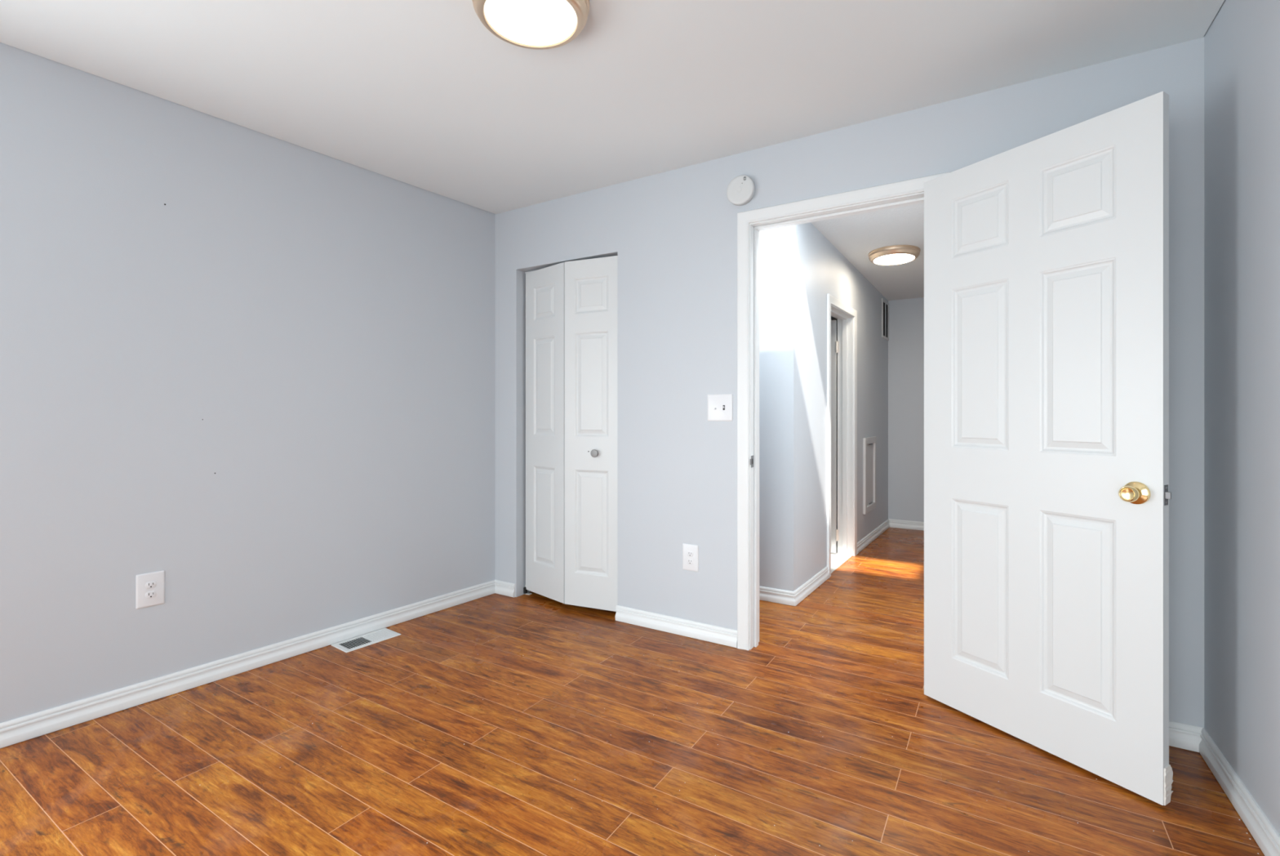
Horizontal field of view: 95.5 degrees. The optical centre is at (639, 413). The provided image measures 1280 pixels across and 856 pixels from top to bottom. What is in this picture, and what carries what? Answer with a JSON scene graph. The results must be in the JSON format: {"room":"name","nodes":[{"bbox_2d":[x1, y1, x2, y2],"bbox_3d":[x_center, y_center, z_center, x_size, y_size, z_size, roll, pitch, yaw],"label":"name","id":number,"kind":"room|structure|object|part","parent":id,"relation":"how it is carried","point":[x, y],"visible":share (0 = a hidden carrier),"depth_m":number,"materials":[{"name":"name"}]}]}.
{"room":"empty bedroom","nodes":[
{"label":"empty bedroom","id":0,"kind":"room"},
{"bbox_2d":[0,42,495,722],"bbox_3d":[-2.064,-0.120,2.209,0.121,2.500,3.953,0,0,36],"label":"wall","id":1,"kind":"structure","parent":0,"point":[255,370],"depth_m":2.46,"materials":[{"name":"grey paint"}]},
{"bbox_2d":[135,569,164,608],"bbox_3d":[-1.926,0.694,2.288,0.008,0.133,0.089,0,0,36],"label":"wall outlet","id":2,"kind":"object","parent":1,"relation":"attached to","point":[150,586],"visible":1,"depth_m":2.28,"materials":[{"name":"white plastic"}]},
{"bbox_2d":[145,590,156,598],"bbox_3d":[-1.924,0.714,2.287,0.002,0.027,0.034,0,0,36],"label":"receptacle","id":3,"kind":"object","parent":2,"relation":"attached to","point":[148,593],"depth_m":2.29,"materials":[{"name":"white plastic"}]},
{"bbox_2d":[145,580,156,588],"bbox_3d":[-1.924,0.674,2.287,0.002,0.027,0.034,0,0,36],"label":"receptacle","id":4,"kind":"object","parent":2,"relation":"attached to","point":[148,584],"depth_m":2.29,"materials":[{"name":"white plastic"}]},
{"bbox_2d":[0,579,494,747],"bbox_3d":[-2.015,1.089,2.160,0.017,0.081,3.733,0,0,36],"label":"baseboard","id":5,"kind":"structure","parent":1,"relation":"attached to","point":[28,726],"depth_m":2.44,"materials":[{"name":"white paint"}]},
{"bbox_2d":[0,0,1224,213],"bbox_3d":[-0.595,-1.312,1.284,3.661,0.115,3.720,0,0,32],"label":"ceiling","id":6,"kind":"structure","parent":0,"point":[421,94],"depth_m":2.10,"materials":[{"name":"white paint"}]},
{"bbox_2d":[471,0,589,49],"bbox_3d":[-0.331,-1.224,1.770,0.355,0.061,0.355,0,0,32],"label":"ceiling light","id":7,"kind":"object","parent":6,"relation":"attached to","point":[538,24],"visible":1,"depth_m":1.77,"materials":[{"name":"white glass"}]},
{"bbox_2d":[0,527,1264,855],"bbox_3d":[0.295,1.137,2.838,3.920,0.026,7.844,0,0,32],"label":"floor","id":8,"kind":"structure","parent":0,"point":[822,670],"depth_m":1.90,"materials":[{"name":"brown wood"}]},
{"bbox_2d":[331,627,400,652],"bbox_3d":[-1.363,1.127,2.900,0.150,0.004,0.280,0,0,36],"label":"floor vent","id":9,"kind":"object","parent":8,"relation":"in","point":[366,639],"visible":1,"depth_m":2.89,"materials":[{"name":"white metal"}]},
{"bbox_2d":[759,225,793,591],"bbox_3d":[0.518,-0.120,3.720,0.972,2.500,0.100,0,0,32],"label":"wall","id":10,"kind":"structure","parent":0,"point":[775,245],"depth_m":3.48,"materials":[{"name":"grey paint"}]},
{"bbox_2d":[759,585,795,605],"bbox_3d":[0.537,1.089,3.639,0.888,0.081,0.017,0,0,32],"label":"baseboard","id":11,"kind":"structure","parent":10,"relation":"attached to","point":[766,593],"depth_m":3.46,"materials":[{"name":"white paint"}]},
{"bbox_2d":[831,315,837,546],"bbox_3d":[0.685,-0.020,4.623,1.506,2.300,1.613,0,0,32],"label":"door frame","id":12,"kind":"structure","parent":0,"point":[832,317],"depth_m":4.88,"materials":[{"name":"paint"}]},
{"bbox_2d":[793,222,888,591],"bbox_3d":[1.637,-0.120,4.635,0.120,2.500,2.830,0,0,34],"label":"wall","id":13,"kind":"structure","parent":0,"point":[820,268],"depth_m":3.88,"materials":[{"name":"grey paint"}]},
{"bbox_2d":[794,565,829,604],"bbox_3d":[1.097,1.089,3.696,0.017,0.081,0.703,0,0,34],"label":"baseboard","id":14,"kind":"structure","parent":13,"relation":"attached to","point":[805,589],"depth_m":3.66,"materials":[{"name":"white paint"}]},
{"bbox_2d":[831,320,839,552],"bbox_3d":[1.300,0.186,4.802,0.664,1.860,0.043,0,0,30],"label":"door","id":15,"kind":"structure","parent":13,"relation":"in","point":[834,344],"depth_m":4.65,"materials":[{"name":"white wood"}]},
{"bbox_2d":[826,293,857,577],"bbox_3d":[1.460,0.154,4.354,0.138,1.951,0.793,0,0,34],"label":"door frame","id":16,"kind":"structure","parent":13,"relation":"attached to","point":[846,316],"depth_m":4.62,"materials":[{"name":"white paint"}]},
{"bbox_2d":[862,435,876,514],"bbox_3d":[1.997,0.527,5.049,0.022,0.640,0.430,0,0,34],"label":"access panel","id":17,"kind":"object","parent":13,"relation":"attached to","point":[869,443],"visible":1,"depth_m":5.04,"materials":[{"name":"grey"}]},
{"bbox_3d":[1.990,0.527,5.053,0.005,0.530,0.320,0,0,34],"label":"panel","id":18,"kind":"part","parent":17,"relation":"part of","materials":[{"name":"grey"}]},
{"bbox_2d":[857,518,889,553],"bbox_3d":[2.102,1.089,5.214,0.017,0.081,1.351,0,0,34],"label":"baseboard","id":19,"kind":"structure","parent":13,"relation":"attached to","point":[867,540],"depth_m":5.13,"materials":[{"name":"white paint"}]},
{"bbox_2d":[881,297,888,340],"bbox_3d":[2.381,-0.905,5.640,0.010,0.370,0.300,0,0,34],"label":"air vent","id":20,"kind":"object","parent":13,"relation":"in","point":[885,304],"visible":1,"depth_m":5.63,"materials":[{"name":"white metal"}]},
{"bbox_2d":[495,35,1204,727],"bbox_3d":[0.516,-0.120,2.855,3.290,2.500,0.120,0,0,32],"label":"wall","id":21,"kind":"structure","parent":0,"point":[672,234],"depth_m":2.88,"materials":[{"name":"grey paint"}]},
{"bbox_2d":[494,579,515,597],"bbox_3d":[-0.846,1.089,3.615,0.172,0.081,0.017,0,0,32],"label":"baseboard","id":22,"kind":"structure","parent":21,"relation":"attached to","point":[508,588],"depth_m":3.61,"materials":[{"name":"white paint"}]},
{"bbox_2d":[523,255,617,611],"bbox_3d":[-0.423,0.123,3.406,0.745,2.012,0.129,0,0,32],"label":"door","id":23,"kind":"structure","parent":21,"relation":"in","point":[571,306],"depth_m":3.32,"materials":[{"name":"white wood"}]},
{"bbox_3d":[-0.251,0.223,3.245,0.045,0.045,0.032,0,0,23],"label":"closet knob","id":24,"kind":"part","parent":23,"relation":"part of","materials":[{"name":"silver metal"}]},
{"bbox_2d":[615,604,737,647],"bbox_3d":[0.169,1.089,2.988,0.706,0.081,0.017,0,0,32],"label":"baseboard","id":25,"kind":"structure","parent":21,"relation":"attached to","point":[695,629],"depth_m":2.97,"materials":[{"name":"white paint"}]},
{"bbox_2d":[682,542,698,571],"bbox_3d":[0.255,0.730,2.941,0.089,0.133,0.008,0,0,32],"label":"wall outlet","id":26,"kind":"object","parent":21,"relation":"attached to","point":[690,552],"visible":1,"depth_m":2.94,"materials":[{"name":"white plastic"}]},
{"bbox_2d":[687,558,693,564],"bbox_3d":[0.253,0.750,2.938,0.034,0.027,0.002,0,0,32],"label":"receptacle","id":27,"kind":"object","parent":26,"relation":"attached to","point":[690,561],"depth_m":2.94,"materials":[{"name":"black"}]},
{"bbox_2d":[687,551,693,556],"bbox_3d":[0.253,0.711,2.938,0.034,0.027,0.002,0,0,32],"label":"receptacle","id":28,"kind":"object","parent":26,"relation":"attached to","point":[690,553],"depth_m":2.94,"materials":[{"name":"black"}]},
{"bbox_2d":[707,393,733,421],"bbox_3d":[0.389,-0.028,2.852,0.133,0.133,0.018,0,0,32],"label":"light switch","id":29,"kind":"object","parent":21,"relation":"attached to","point":[720,406],"visible":1,"depth_m":2.85,"materials":[{"name":"white plastic"}]},
{"bbox_2d":[726,174,755,205],"bbox_3d":[0.482,-1.066,2.783,0.140,0.140,0.038,0,0,32],"label":"smoke detector","id":30,"kind":"object","parent":21,"relation":"attached to","point":[740,190],"visible":1,"depth_m":2.77,"materials":[{"name":"white plastic"}]},
{"bbox_2d":[737,171,950,649],"bbox_3d":[0.892,0.083,2.623,0.908,2.095,0.153,0,0,32],"label":"door frame","id":31,"kind":"structure","parent":21,"relation":"attached to","point":[908,192],"depth_m":2.78,"materials":[{"name":"white paint"}]},
{"bbox_3d":[0.536,0.232,2.788,0.003,0.057,0.044,0,0,32],"label":"strike plate","id":32,"kind":"part","parent":31,"relation":"part of","materials":[{"name":"silver metal"}]},
{"bbox_2d":[924,91,1173,804],"bbox_3d":[1.329,0.100,1.992,0.156,2.036,0.772,0,0,-29],"label":"door","id":33,"kind":"structure","parent":21,"relation":"in","point":[1047,495],"depth_m":1.90,"materials":[{"name":"white wood"}]},
{"bbox_3d":[1.506,0.234,1.665,0.025,0.058,0.002,0,0,-29],"label":"latch plate","id":34,"kind":"part","parent":33,"relation":"part of","materials":[{"name":"silver metal"}]},
{"bbox_2d":[1168,720,1202,751],"bbox_3d":[1.561,1.089,2.129,0.747,0.081,0.017,0,0,32],"label":"baseboard","id":35,"kind":"structure","parent":21,"relation":"attached to","point":[1184,735],"depth_m":1.96,"materials":[{"name":"white paint"}]},
{"bbox_2d":[810,203,924,300],"bbox_3d":[1.576,-1.208,4.302,1.960,0.177,3.456,0,0,32],"label":"ceiling","id":36,"kind":"structure","parent":0,"point":[855,236],"depth_m":4.01,"materials":[{"name":"paint"}]},
{"bbox_2d":[867,244,920,265],"bbox_3d":[1.860,-1.150,4.258,0.351,0.068,0.351,0,0,-13],"label":"ceiling light","id":37,"kind":"object","parent":36,"relation":"attached to","point":[892,255],"visible":1,"depth_m":4.17,"materials":[{"name":"white glass"}]},
{"bbox_2d":[873,253,914,264],"bbox_3d":[1.859,-1.123,4.256,0.276,0.014,0.276,0,-2,32],"label":"diffuser","id":38,"kind":"object","parent":37,"relation":"attached to","point":[878,259],"depth_m":4.22,"materials":[{"name":"white glass"}]},
{"bbox_2d":[888,297,924,521],"bbox_3d":[2.893,-0.120,5.578,1.260,2.500,0.100,0,0,32],"label":"wall","id":39,"kind":"structure","parent":0,"point":[906,316],"depth_m":5.69,"materials":[{"name":"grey paint"}]},
{"bbox_2d":[888,518,924,530],"bbox_3d":[2.888,1.089,5.512,0.998,0.081,0.017,0,0,32],"label":"baseboard","id":40,"kind":"structure","parent":39,"relation":"attached to","point":[907,524],"depth_m":5.68,"materials":[{"name":"white paint"}]},
{"bbox_2d":[1204,0,1279,835],"bbox_3d":[0.991,-0.120,0.318,0.120,2.500,3.941,0,0,31],"label":"wall","id":41,"kind":"structure","parent":0,"point":[1242,42],"depth_m":1.66,"materials":[{"name":"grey paint"}]},
{"bbox_2d":[1199,727,1279,855],"bbox_3d":[0.927,1.089,0.344,0.017,0.081,3.721,0,0,31],"label":"baseboard","id":42,"kind":"structure","parent":41,"relation":"attached to","point":[1259,825],"depth_m":1.63,"materials":[{"name":"white paint"}]}
]}

